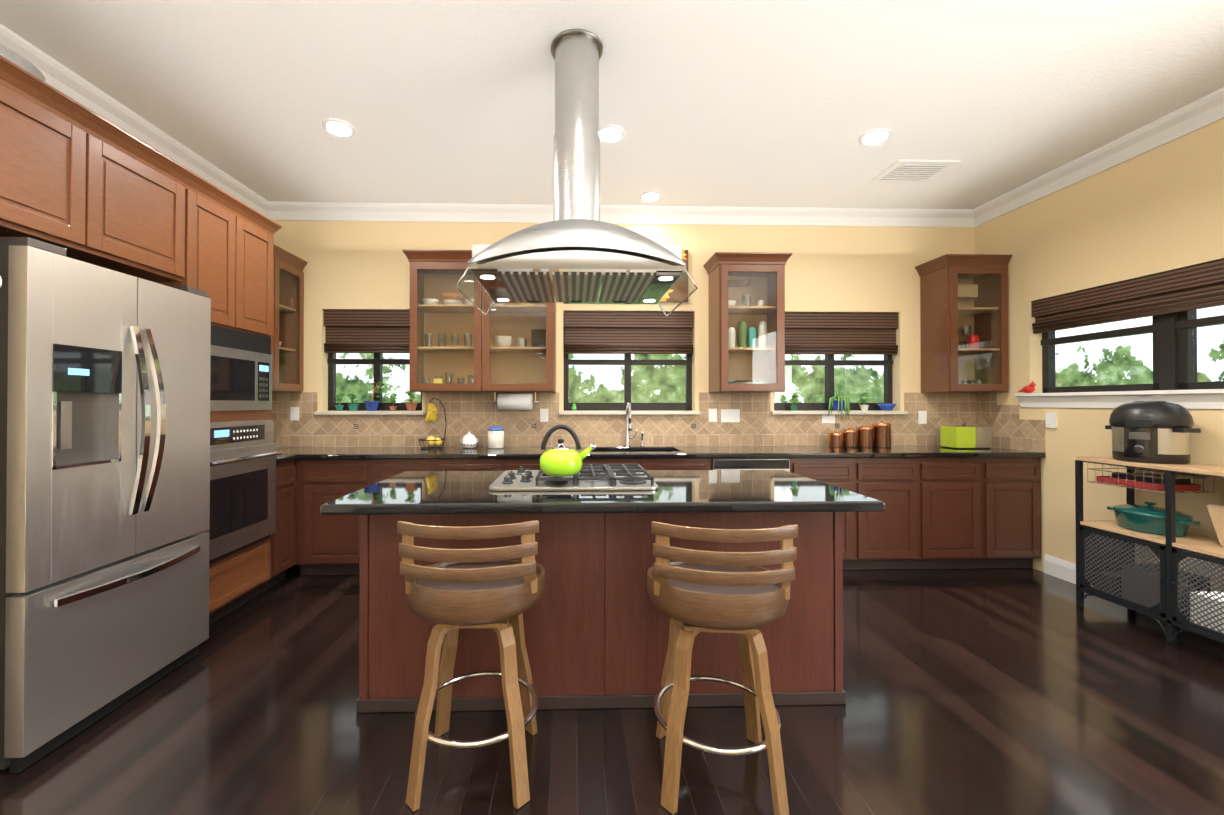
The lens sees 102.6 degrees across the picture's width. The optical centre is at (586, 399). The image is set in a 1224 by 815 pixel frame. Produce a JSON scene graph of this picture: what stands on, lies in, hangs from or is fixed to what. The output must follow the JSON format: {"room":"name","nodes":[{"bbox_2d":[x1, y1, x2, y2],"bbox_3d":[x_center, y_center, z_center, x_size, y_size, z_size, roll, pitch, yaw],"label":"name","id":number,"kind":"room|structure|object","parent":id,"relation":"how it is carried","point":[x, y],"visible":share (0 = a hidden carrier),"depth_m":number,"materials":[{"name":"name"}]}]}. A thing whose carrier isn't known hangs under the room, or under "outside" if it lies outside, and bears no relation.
{"room":"kitchen","nodes":[
{"label":"kitchen","id":0,"kind":"room"},
{"bbox_2d":[0,55,107,258],"bbox_3d":[-2.402,-0.918,1.811,0.638,0.585,0.590,0,0,-2],"label":"upper cabinet","id":1,"kind":"object","parent":0,"relation":"attached to","point":[80,182],"depth_m":1.91,"materials":[{"name":"brown wood"}]},
{"bbox_2d":[0,44,45,81],"bbox_3d":[-2.416,-1.231,1.878,0.457,0.200,0.457,0,-1,43],"label":"bowl","id":2,"kind":"object","parent":1,"relation":"on","point":[17,59],"visible":0.02,"depth_m":1.84,"materials":[{"name":"white"}]},
{"bbox_2d":[76,121,191,286],"bbox_3d":[-2.415,-0.915,2.271,0.638,0.585,0.590,0,0,-2],"label":"upper cabinet","id":3,"kind":"object","parent":0,"relation":"attached to","point":[150,193],"depth_m":2.34,"materials":[{"name":"brown wood"}]},
{"bbox_2d":[0,564,1223,814],"bbox_3d":[0.444,1.327,0.807,6.640,0.060,7.340,0,0,-2],"label":"floor","id":4,"kind":"structure","parent":0,"point":[1004,692],"depth_m":1.92,"materials":[{"name":"brown wood"}]},
{"bbox_2d":[0,237,210,772],"bbox_3d":[-2.289,0.368,2.115,0.837,1.869,0.860,0,0,-2],"label":"fridge","id":5,"kind":"object","parent":4,"relation":"on","point":[104,473],"visible":1,"depth_m":1.94,"materials":[{"name":"silver metal"}]},
{"bbox_2d":[159,172,279,623],"bbox_3d":[-2.433,0.054,2.938,0.638,2.513,0.760,0,0,-2],"label":"tall cabinet","id":6,"kind":"object","parent":4,"relation":"on","point":[232,242],"depth_m":2.95,"materials":[{"name":"brown wood"}]},
{"bbox_2d":[210,325,271,410],"bbox_3d":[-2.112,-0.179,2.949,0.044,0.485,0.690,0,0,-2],"label":"built-in microwave","id":7,"kind":"object","parent":6,"relation":"in","point":[240,370],"visible":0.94,"depth_m":2.96,"materials":[{"name":"silver metal"}]},
{"bbox_2d":[203,419,281,564],"bbox_3d":[-2.076,0.523,2.945,0.117,0.790,0.710,0,0,-2],"label":"wall oven","id":8,"kind":"object","parent":6,"relation":"in","point":[243,454],"visible":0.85,"depth_m":2.94,"materials":[{"name":"silver metal"}]},
{"bbox_2d":[259,460,295,593],"bbox_3d":[-2.448,0.876,3.464,0.637,0.877,0.293,0,0,-2],"label":"base cabinet","id":9,"kind":"object","parent":4,"relation":"on","point":[282,548],"visible":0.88,"depth_m":3.46,"materials":[{"name":"brown wood"}]},
{"bbox_2d":[295,460,370,574],"bbox_3d":[-1.885,0.880,3.920,0.554,0.876,0.628,0,0,-2],"label":"base cabinet","id":10,"kind":"object","parent":4,"relation":"on","point":[324,544],"depth_m":3.61,"materials":[{"name":"brown wood"}]},
{"bbox_2d":[276,445,1044,463],"bbox_3d":[0.361,0.420,3.851,6.276,0.040,0.900,0,0,-2],"label":"countertop","id":11,"kind":"structure","parent":10,"relation":"on","point":[537,452],"depth_m":3.73,"materials":[{"name":"black stone"}]},
{"bbox_2d":[418,398,446,449],"bbox_3d":[-1.270,0.191,4.040,0.227,0.418,0.217,0,0,-2],"label":"stand","id":12,"kind":"object","parent":11,"relation":"on","point":[432,413],"visible":1,"depth_m":4.03,"materials":[{"name":"black metal"}]},
{"bbox_2d":[460,431,478,447],"bbox_3d":[-0.981,0.330,4.086,0.155,0.140,0.130,0,0,-2],"label":"ceramic jar","id":13,"kind":"object","parent":11,"relation":"on","point":[469,440],"visible":1,"depth_m":4.04,"materials":[{"name":"white ceramic"}]},
{"bbox_2d":[488,426,503,448],"bbox_3d":[-0.758,0.310,4.083,0.136,0.181,0.136,0,0,-2],"label":"ceramic canister","id":14,"kind":"object","parent":11,"relation":"on","point":[495,437],"visible":1,"depth_m":4.03,"materials":[{"name":"white ceramic"}]},
{"bbox_2d":[624,402,643,446],"bbox_3d":[0.412,0.211,4.152,0.180,0.381,0.258,0,0,-2],"label":"faucet","id":15,"kind":"object","parent":11,"relation":"on","point":[628,422],"visible":1,"depth_m":4.23,"materials":[{"name":"silver metal"}]},
{"bbox_2d":[828,421,891,447],"bbox_3d":[2.325,0.290,4.178,0.528,0.223,0.144,0,0,-2],"label":"copper canisters","id":16,"kind":"object","parent":11,"relation":"on","point":[874,435],"visible":1,"depth_m":4.13,"materials":[{"name":"brown metal"}]},
{"bbox_2d":[940,426,991,448],"bbox_3d":[3.181,0.311,4.107,0.312,0.179,0.178,0,0,-2],"label":"toaster","id":17,"kind":"object","parent":11,"relation":"on","point":[965,437],"visible":1,"depth_m":4.02,"materials":[{"name":"green metal"}]},
{"bbox_2d":[371,459,438,484],"bbox_3d":[-1.368,0.880,3.935,0.481,0.876,0.628,0,0,-2],"label":"base cabinet","id":18,"kind":"object","parent":4,"relation":"on","point":[381,470],"depth_m":3.63,"materials":[{"name":"brown wood"}]},
{"bbox_2d":[397,520,544,811],"bbox_3d":[-0.389,0.849,1.749,0.476,0.909,0.485,0,0,-2],"label":"stool","id":19,"kind":"object","parent":4,"relation":"on","point":[451,592],"visible":1,"depth_m":1.58,"materials":[{"name":"brown wood"}]},
{"bbox_2d":[439,459,502,470],"bbox_3d":[-0.882,0.880,3.948,0.490,0.876,0.628,0,0,-2],"label":"base cabinet","id":20,"kind":"object","parent":4,"relation":"on","point":[444,464],"depth_m":3.65,"materials":[{"name":"brown wood"}]},
{"bbox_2d":[503,459,539,470],"bbox_3d":[-0.390,0.880,3.961,0.495,0.876,0.628,0,0,-2],"label":"base cabinet","id":21,"kind":"object","parent":4,"relation":"on","point":[508,464],"depth_m":3.67,"materials":[{"name":"brown wood"}]},
{"bbox_2d":[356,512,845,712],"bbox_3d":[0.066,0.868,2.386,2.074,0.877,0.624,0,0,-2],"label":"kitchen island","id":22,"kind":"object","parent":4,"relation":"on","point":[596,622],"visible":0.6,"depth_m":2.08,"materials":[{"name":"brown wood"}]},
{"bbox_2d":[320,470,884,514],"bbox_3d":[0.064,0.408,2.278,2.120,0.040,0.902,0,0,-2],"label":"island countertop","id":23,"kind":"structure","parent":22,"relation":"on","point":[470,492],"depth_m":1.94,"materials":[{"name":"black stone"}]},
{"bbox_2d":[489,464,657,490],"bbox_3d":[-0.063,0.361,2.361,0.732,0.054,0.560,0,0,-2],"label":"cooktop","id":24,"kind":"object","parent":23,"relation":"in","point":[622,478],"visible":0.79,"depth_m":2.17,"materials":[{"name":"silver metal"}]},
{"bbox_2d":[539,424,596,475],"bbox_3d":[-0.085,0.222,2.212,0.259,0.227,0.196,0,0,-2],"label":"kettle","id":25,"kind":"object","parent":24,"relation":"on","point":[560,459],"visible":1,"depth_m":2.15,"materials":[{"name":"green"}]},
{"bbox_2d":[691,458,713,469],"bbox_3d":[1.227,0.881,4.017,0.600,0.876,0.606,0,0,-2],"label":"base cabinet","id":26,"kind":"object","parent":4,"relation":"on","point":[696,464],"depth_m":3.70,"materials":[{"name":"brown wood"}]},
{"bbox_2d":[647,521,797,814],"bbox_3d":[0.447,0.849,1.716,0.485,0.909,0.486,0,0,-2],"label":"stool","id":27,"kind":"object","parent":4,"relation":"on","point":[692,593],"visible":1,"depth_m":1.55,"materials":[{"name":"brown wood"}]},
{"bbox_2d":[712,458,789,471],"bbox_3d":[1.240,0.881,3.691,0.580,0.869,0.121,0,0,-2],"label":"dishwasher","id":28,"kind":"object","parent":4,"relation":"on","point":[750,463],"visible":0.19,"depth_m":3.69,"materials":[{"name":"silver metal"}]},
{"bbox_2d":[787,458,858,569],"bbox_3d":[1.778,0.881,4.021,0.502,0.876,0.628,0,0,-2],"label":"base cabinet","id":29,"kind":"object","parent":4,"relation":"on","point":[843,473],"depth_m":3.72,"materials":[{"name":"brown wood"}]},
{"bbox_2d":[859,458,922,569],"bbox_3d":[2.276,0.881,4.035,0.495,0.876,0.628,0,0,-2],"label":"base cabinet","id":30,"kind":"object","parent":4,"relation":"on","point":[891,538],"depth_m":3.73,"materials":[{"name":"brown wood"}]},
{"bbox_2d":[923,458,986,568],"bbox_3d":[2.772,0.881,4.049,0.497,0.876,0.628,0,0,-2],"label":"base cabinet","id":31,"kind":"object","parent":4,"relation":"on","point":[957,513],"depth_m":3.74,"materials":[{"name":"brown wood"}]},
{"bbox_2d":[987,457,1040,567],"bbox_3d":[3.256,0.881,4.062,0.472,0.876,0.628,0,0,-2],"label":"base cabinet","id":32,"kind":"object","parent":4,"relation":"on","point":[1013,484],"depth_m":3.75,"materials":[{"name":"brown wood"}]},
{"bbox_2d":[1075,457,1223,643],"bbox_3d":[3.315,0.834,2.651,0.375,0.949,0.980,0,0,-2],"label":"metal rack","id":33,"kind":"object","parent":4,"relation":"on","point":[1106,546],"visible":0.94,"depth_m":2.73,"materials":[{"name":"grey metal"}]},
{"bbox_2d":[1096,473,1200,490],"bbox_3d":[3.304,0.476,2.898,0.243,0.066,0.330,0,0,-2],"label":"contents","id":34,"kind":"object","parent":33,"relation":"on","point":[1181,483],"depth_m":2.81,"materials":[{"name":"red"}]},
{"bbox_2d":[1118,564,1184,613],"bbox_3d":[3.331,1.086,2.829,0.233,0.200,0.240,0,0,-2],"label":"contents","id":35,"kind":"object","parent":33,"relation":"on","point":[1125,565],"depth_m":2.84,"materials":[{"name":"grey"}]},
{"bbox_2d":[1105,401,1200,463],"bbox_3d":[3.309,0.183,2.886,0.337,0.356,0.396,0,0,-2],"label":"pressure cooker","id":36,"kind":"object","parent":33,"relation":"on","point":[1157,432],"visible":1,"depth_m":2.78,"materials":[{"name":"black plastic"}]},
{"bbox_2d":[1107,502,1199,535],"bbox_3d":[3.313,0.684,2.882,0.262,0.167,0.400,0,0,-2],"label":"pot","id":37,"kind":"object","parent":33,"relation":"on","point":[1149,517],"visible":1,"depth_m":2.82,"materials":[{"name":"teal ceramic"}]},
{"bbox_2d":[1185,571,1223,632],"bbox_3d":[3.323,1.033,2.414,0.253,0.300,0.370,0,0,-2],"label":"contents","id":38,"kind":"object","parent":33,"relation":"on","point":[1188,573],"depth_m":2.56,"materials":[{"name":"white"}]},
{"bbox_2d":[1207,504,1223,547],"bbox_3d":[3.358,0.655,2.423,0.206,0.218,0.300,0,0,-2],"label":"bowl","id":39,"kind":"object","parent":33,"relation":"on","point":[1216,512],"visible":1,"depth_m":2.55,"materials":[{"name":"brown wood"}]},
{"bbox_2d":[0,0,1223,208],"bbox_3d":[0.444,-1.733,0.830,6.640,0.060,7.340,0,0,-2],"label":"ceiling","id":40,"kind":"structure","parent":0,"point":[752,102],"depth_m":2.64,"materials":[{"name":"white paint"}]},
{"bbox_2d":[322,118,354,135],"bbox_3d":[-1.531,-1.681,3.027,0.183,0.010,0.183,0,-1,-41],"label":"recessed light","id":41,"kind":"object","parent":40,"relation":"in","point":[335,126],"depth_m":3.02,"materials":[{"name":"white"}]},
{"bbox_2d":[456,29,697,316],"bbox_3d":[-0.048,-1.074,2.352,0.997,1.233,0.700,0,0,-2],"label":"range hood","id":42,"kind":"object","parent":40,"relation":"hanging from","point":[576,250],"visible":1,"depth_m":2.24,"materials":[{"name":"silver metal"}]},
{"bbox_2d":[599,125,624,141],"bbox_3d":[0.149,-1.680,3.093,0.183,0.010,0.183,0,0,-8],"label":"recessed light","id":43,"kind":"object","parent":40,"relation":"in","point":[609,133],"depth_m":3.09,"materials":[{"name":"white"}]},
{"bbox_2d":[640,191,661,200],"bbox_3d":[0.524,-1.673,4.028,0.183,0.010,0.183,0,-1,-41],"label":"recessed light","id":44,"kind":"object","parent":40,"relation":"in","point":[649,195],"depth_m":4.02,"materials":[{"name":"white"}]},
{"bbox_2d":[859,128,891,144],"bbox_3d":[1.839,-1.680,3.130,0.183,0.010,0.183,0,0,-11],"label":"recessed light","id":45,"kind":"object","parent":40,"relation":"in","point":[874,136],"depth_m":3.13,"materials":[{"name":"white"}]},
{"bbox_2d":[870,160,960,183],"bbox_3d":[2.398,-1.674,3.605,0.440,0.016,0.340,0,0,-2],"label":"ceiling vent","id":46,"kind":"object","parent":40,"relation":"in","point":[914,171],"visible":1,"depth_m":3.57,"materials":[{"name":"white metal"}]},
{"bbox_2d":[272,220,974,485],"bbox_3d":[0.346,-0.176,4.397,6.640,3.000,0.180,0,0,-2],"label":"wall","id":47,"kind":"structure","parent":0,"point":[357,265],"depth_m":4.33,"materials":[{"name":"beige paint"}]},
{"bbox_2d":[324,310,409,352],"bbox_3d":[-1.862,-0.597,4.276,0.844,0.374,0.038,0,0,-2],"label":"window blind","id":48,"kind":"object","parent":47,"relation":"attached to","point":[367,331],"visible":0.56,"depth_m":4.27,"materials":[{"name":"brown wood"}]},
{"bbox_2d":[315,411,425,414],"bbox_3d":[-1.862,0.110,4.269,0.930,0.032,0.150,0,0,-2],"label":"window sill","id":49,"kind":"structure","parent":47,"relation":"attached to","point":[370,412],"depth_m":4.20,"materials":[{"name":"beige stone"}]},
{"bbox_2d":[335,382,417,410],"bbox_3d":[-1.834,-0.034,4.266,0.713,0.254,0.134,0,0,-2],"label":"potted plants","id":50,"kind":"object","parent":49,"relation":"on","point":[372,405],"visible":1,"depth_m":4.25,"materials":[{"name":"green plant"}]},
{"bbox_2d":[327,353,421,410],"bbox_3d":[-1.865,-0.344,4.377,0.860,0.885,0.072,0,0,-2],"label":"window","id":51,"kind":"structure","parent":47,"relation":"in","point":[379,361],"depth_m":4.35,"materials":[{"name":"brown metal"}]},
{"bbox_2d":[406,249,555,391],"bbox_3d":[-0.845,-0.630,4.100,1.164,1.125,0.351,0,0,-2],"label":"upper cabinet","id":52,"kind":"object","parent":47,"relation":"attached to","point":[460,341],"depth_m":4.06,"materials":[{"name":"brown wood"}]},
{"bbox_2d":[495,392,537,409],"bbox_3d":[-0.587,0.007,4.090,0.362,0.149,0.136,0,0,-2],"label":"towel holder","id":53,"kind":"object","parent":52,"relation":"attached to","point":[514,401],"visible":1,"depth_m":4.03,"materials":[{"name":"white paper"}]},
{"bbox_2d":[268,201,971,226],"bbox_3d":[0.344,-1.614,4.268,6.030,0.124,0.100,0,0,-2],"label":"crown molding","id":54,"kind":"structure","parent":47,"relation":"attached to","point":[277,210],"depth_m":4.26,"materials":[{"name":"white paint"}]},
{"bbox_2d":[564,327,691,410],"bbox_3d":[0.369,-0.343,4.438,1.160,0.885,0.072,0,0,-2],"label":"window","id":55,"kind":"structure","parent":47,"relation":"in","point":[627,362],"depth_m":4.42,"materials":[{"name":"brown metal"}]},
{"bbox_2d":[564,311,693,353],"bbox_3d":[0.372,-0.596,4.337,1.144,0.374,0.038,0,0,-2],"label":"window blind","id":56,"kind":"object","parent":55,"relation":"attached to","point":[623,332],"visible":0.98,"depth_m":4.33,"materials":[{"name":"brown wood"}]},
{"bbox_2d":[559,411,699,414],"bbox_3d":[0.372,0.111,4.331,1.230,0.032,0.150,0,0,-2],"label":"window sill","id":57,"kind":"structure","parent":47,"relation":"attached to","point":[622,412],"depth_m":4.25,"materials":[{"name":"white paint"}]},
{"bbox_2d":[271,392,1044,451],"bbox_3d":[0.357,0.165,3.982,6.277,0.469,0.644,0,0,-2],"label":"backsplash","id":58,"kind":"structure","parent":47,"relation":"attached to","point":[477,414],"depth_m":4.28,"materials":[{"name":"tile"}]},
{"bbox_2d":[290,407,298,419],"bbox_3d":[-2.510,0.118,4.210,0.072,0.115,0.007,0,0,-2],"label":"electrical outlet","id":59,"kind":"object","parent":58,"relation":"attached to","point":[294,413],"visible":1,"depth_m":4.21,"materials":[{"name":"white plastic"}]},
{"bbox_2d":[540,409,547,421],"bbox_3d":[-0.371,0.133,4.269,0.072,0.115,0.007,0,0,-2],"label":"electrical outlet","id":60,"kind":"object","parent":58,"relation":"attached to","point":[543,415],"visible":1,"depth_m":4.27,"materials":[{"name":"white plastic"}]},
{"bbox_2d":[709,409,716,421],"bbox_3d":[1.108,0.133,4.310,0.072,0.115,0.007,0,0,-2],"label":"electrical outlet","id":61,"kind":"object","parent":58,"relation":"attached to","point":[712,415],"visible":1,"depth_m":4.31,"materials":[{"name":"white plastic"}]},
{"bbox_2d":[721,409,739,421],"bbox_3d":[1.263,0.138,4.314,0.165,0.115,0.007,0,0,-2],"label":"switch plate","id":62,"kind":"object","parent":58,"relation":"attached to","point":[730,415],"visible":1,"depth_m":4.31,"materials":[{"name":"white plastic"}]},
{"bbox_2d":[822,415,834,422],"bbox_3d":[2.138,0.169,4.338,0.115,0.072,0.007,0,0,-2],"label":"electrical outlet","id":63,"kind":"object","parent":58,"relation":"attached to","point":[828,419],"visible":0.98,"depth_m":4.34,"materials":[{"name":"white plastic"}]},
{"bbox_2d":[918,411,926,423],"bbox_3d":[2.987,0.154,4.362,0.072,0.115,0.007,0,0,-2],"label":"electrical outlet","id":64,"kind":"object","parent":58,"relation":"attached to","point":[922,417],"visible":1,"depth_m":4.36,"materials":[{"name":"white plastic"}]},
{"bbox_2d":[659,250,687,301],"bbox_3d":[0.374,-1.089,4.296,1.030,0.455,0.034,0,0,-2],"label":"framed picture","id":65,"kind":"object","parent":47,"relation":"attached to","point":[682,290],"visible":0.06,"depth_m":4.29,"materials":[{"name":"fabric"}]},
{"bbox_2d":[703,252,792,391],"bbox_3d":[1.348,-0.630,4.148,0.630,1.125,0.375,0,0,-2],"label":"upper cabinet","id":66,"kind":"object","parent":47,"relation":"attached to","point":[746,321],"visible":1,"depth_m":4.08,"materials":[{"name":"brown wood"}]},
{"bbox_2d":[774,354,892,410],"bbox_3d":[2.224,-0.343,4.489,1.140,0.885,0.072,0,0,-2],"label":"window","id":67,"kind":"structure","parent":47,"relation":"in","point":[829,362],"depth_m":4.47,"materials":[{"name":"brown metal"}]},
{"bbox_2d":[771,411,907,413],"bbox_3d":[2.227,0.111,4.382,1.210,0.032,0.150,0,0,-2],"label":"window sill","id":68,"kind":"structure","parent":47,"relation":"attached to","point":[836,412],"depth_m":4.31,"materials":[{"name":"beige stone"}]},
{"bbox_2d":[789,389,895,420],"bbox_3d":[2.285,0.030,4.364,0.954,0.303,0.180,0,0,-2],"label":"potted plants","id":69,"kind":"object","parent":68,"relation":"on","point":[839,404],"visible":1,"depth_m":4.34,"materials":[{"name":"green plant"}]},
{"bbox_2d":[785,312,897,354],"bbox_3d":[2.227,-0.596,4.388,1.124,0.374,0.038,0,0,-2],"label":"window blind","id":70,"kind":"object","parent":47,"relation":"attached to","point":[862,333],"visible":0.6,"depth_m":4.38,"materials":[{"name":"brown wood"}]},
{"bbox_2d":[915,254,1011,392],"bbox_3d":[3.213,-0.630,4.199,0.551,1.125,0.375,0,0,-2],"label":"upper cabinet","id":71,"kind":"object","parent":47,"relation":"attached to","point":[963,323],"visible":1,"depth_m":4.14,"materials":[{"name":"brown wood"}]},
{"bbox_2d":[975,118,1223,590],"bbox_3d":[3.673,-0.202,0.908,0.180,3.000,6.980,0,0,-2],"label":"wall","id":72,"kind":"structure","parent":0,"point":[1159,209],"depth_m":3.35,"materials":[{"name":"beige paint"}]},
{"bbox_2d":[1045,413,1056,427],"bbox_3d":[3.496,0.154,3.691,0.019,0.115,0.072,0,0,-2],"label":"electrical outlet","id":73,"kind":"object","parent":72,"relation":"attached to","point":[1051,420],"visible":0.98,"depth_m":3.68,"materials":[{"name":"white plastic"}]},
{"bbox_2d":[1044,554,1075,583],"bbox_3d":[3.584,1.225,0.574,0.016,0.140,6.340,0,0,-2],"label":"baseboard","id":74,"kind":"structure","parent":72,"relation":"attached to","point":[1060,568],"depth_m":3.60,"materials":[{"name":"white wood"}]},
{"bbox_2d":[968,87,1223,226],"bbox_3d":[3.533,-1.639,0.915,0.100,0.124,6.980,0,0,-2],"label":"crown molding","id":75,"kind":"structure","parent":72,"relation":"attached to","point":[1206,110],"depth_m":3.23,"materials":[{"name":"white wood"}]},
{"bbox_2d":[1015,305,1223,408],"bbox_3d":[3.575,-0.367,3.047,0.218,0.838,1.800,0,0,-2],"label":"window","id":76,"kind":"structure","parent":72,"relation":"in","point":[1174,348],"depth_m":3.11,"materials":[{"name":"brown metal"}]},
{"bbox_2d":[1018,381,1036,392],"bbox_3d":[3.471,-0.104,3.862,0.060,0.099,0.154,0,0,-2],"label":"figurine","id":77,"kind":"object","parent":76,"relation":"on","point":[1030,388],"visible":0.96,"depth_m":3.83,"materials":[{"name":"red ceramic"}]},
{"bbox_2d":[1031,259,1223,333],"bbox_3d":[3.550,-0.656,3.049,0.038,0.254,1.644,0,0,-2],"label":"window blind","id":78,"kind":"object","parent":76,"relation":"attached to","point":[1198,286],"visible":1,"depth_m":3.15,"materials":[{"name":"brown wood"}]},
{"bbox_3d":[-2.785,-0.204,0.730,0.180,3.000,6.980,0,0,-2],"label":"wall","id":79,"kind":"structure","parent":0,"visible":0},
{"bbox_2d":[0,24,267,217],"bbox_3d":[-2.645,-1.641,0.744,0.100,0.124,6.980,0,0,-2],"label":"crown molding","id":80,"kind":"structure","parent":79,"relation":"attached to","point":[56,74],"depth_m":2.85,"materials":[{"name":"white wood"}]},
{"bbox_2d":[271,244,307,391],"bbox_3d":[-2.588,-0.633,3.803,0.375,1.125,0.846,0,0,-2],"label":"upper cabinet","id":81,"kind":"object","parent":79,"relation":"attached to","point":[287,345],"visible":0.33,"depth_m":4.16,"materials":[{"name":"brown wood"}]},
{"label":"outside","id":82,"kind":"structure","parent":0,"visible":0},
{"bbox_2d":[336,353,883,402],"bbox_3d":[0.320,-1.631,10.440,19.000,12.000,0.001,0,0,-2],"label":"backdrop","id":83,"kind":"structure","parent":82,"point":[586,375],"depth_m":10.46,"materials":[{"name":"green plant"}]},
{"bbox_2d":[1055,305,1223,386],"bbox_3d":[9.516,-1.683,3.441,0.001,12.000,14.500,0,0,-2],"label":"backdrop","id":84,"kind":"structure","parent":82,"point":[1123,358],"depth_m":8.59,"materials":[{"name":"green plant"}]}
]}

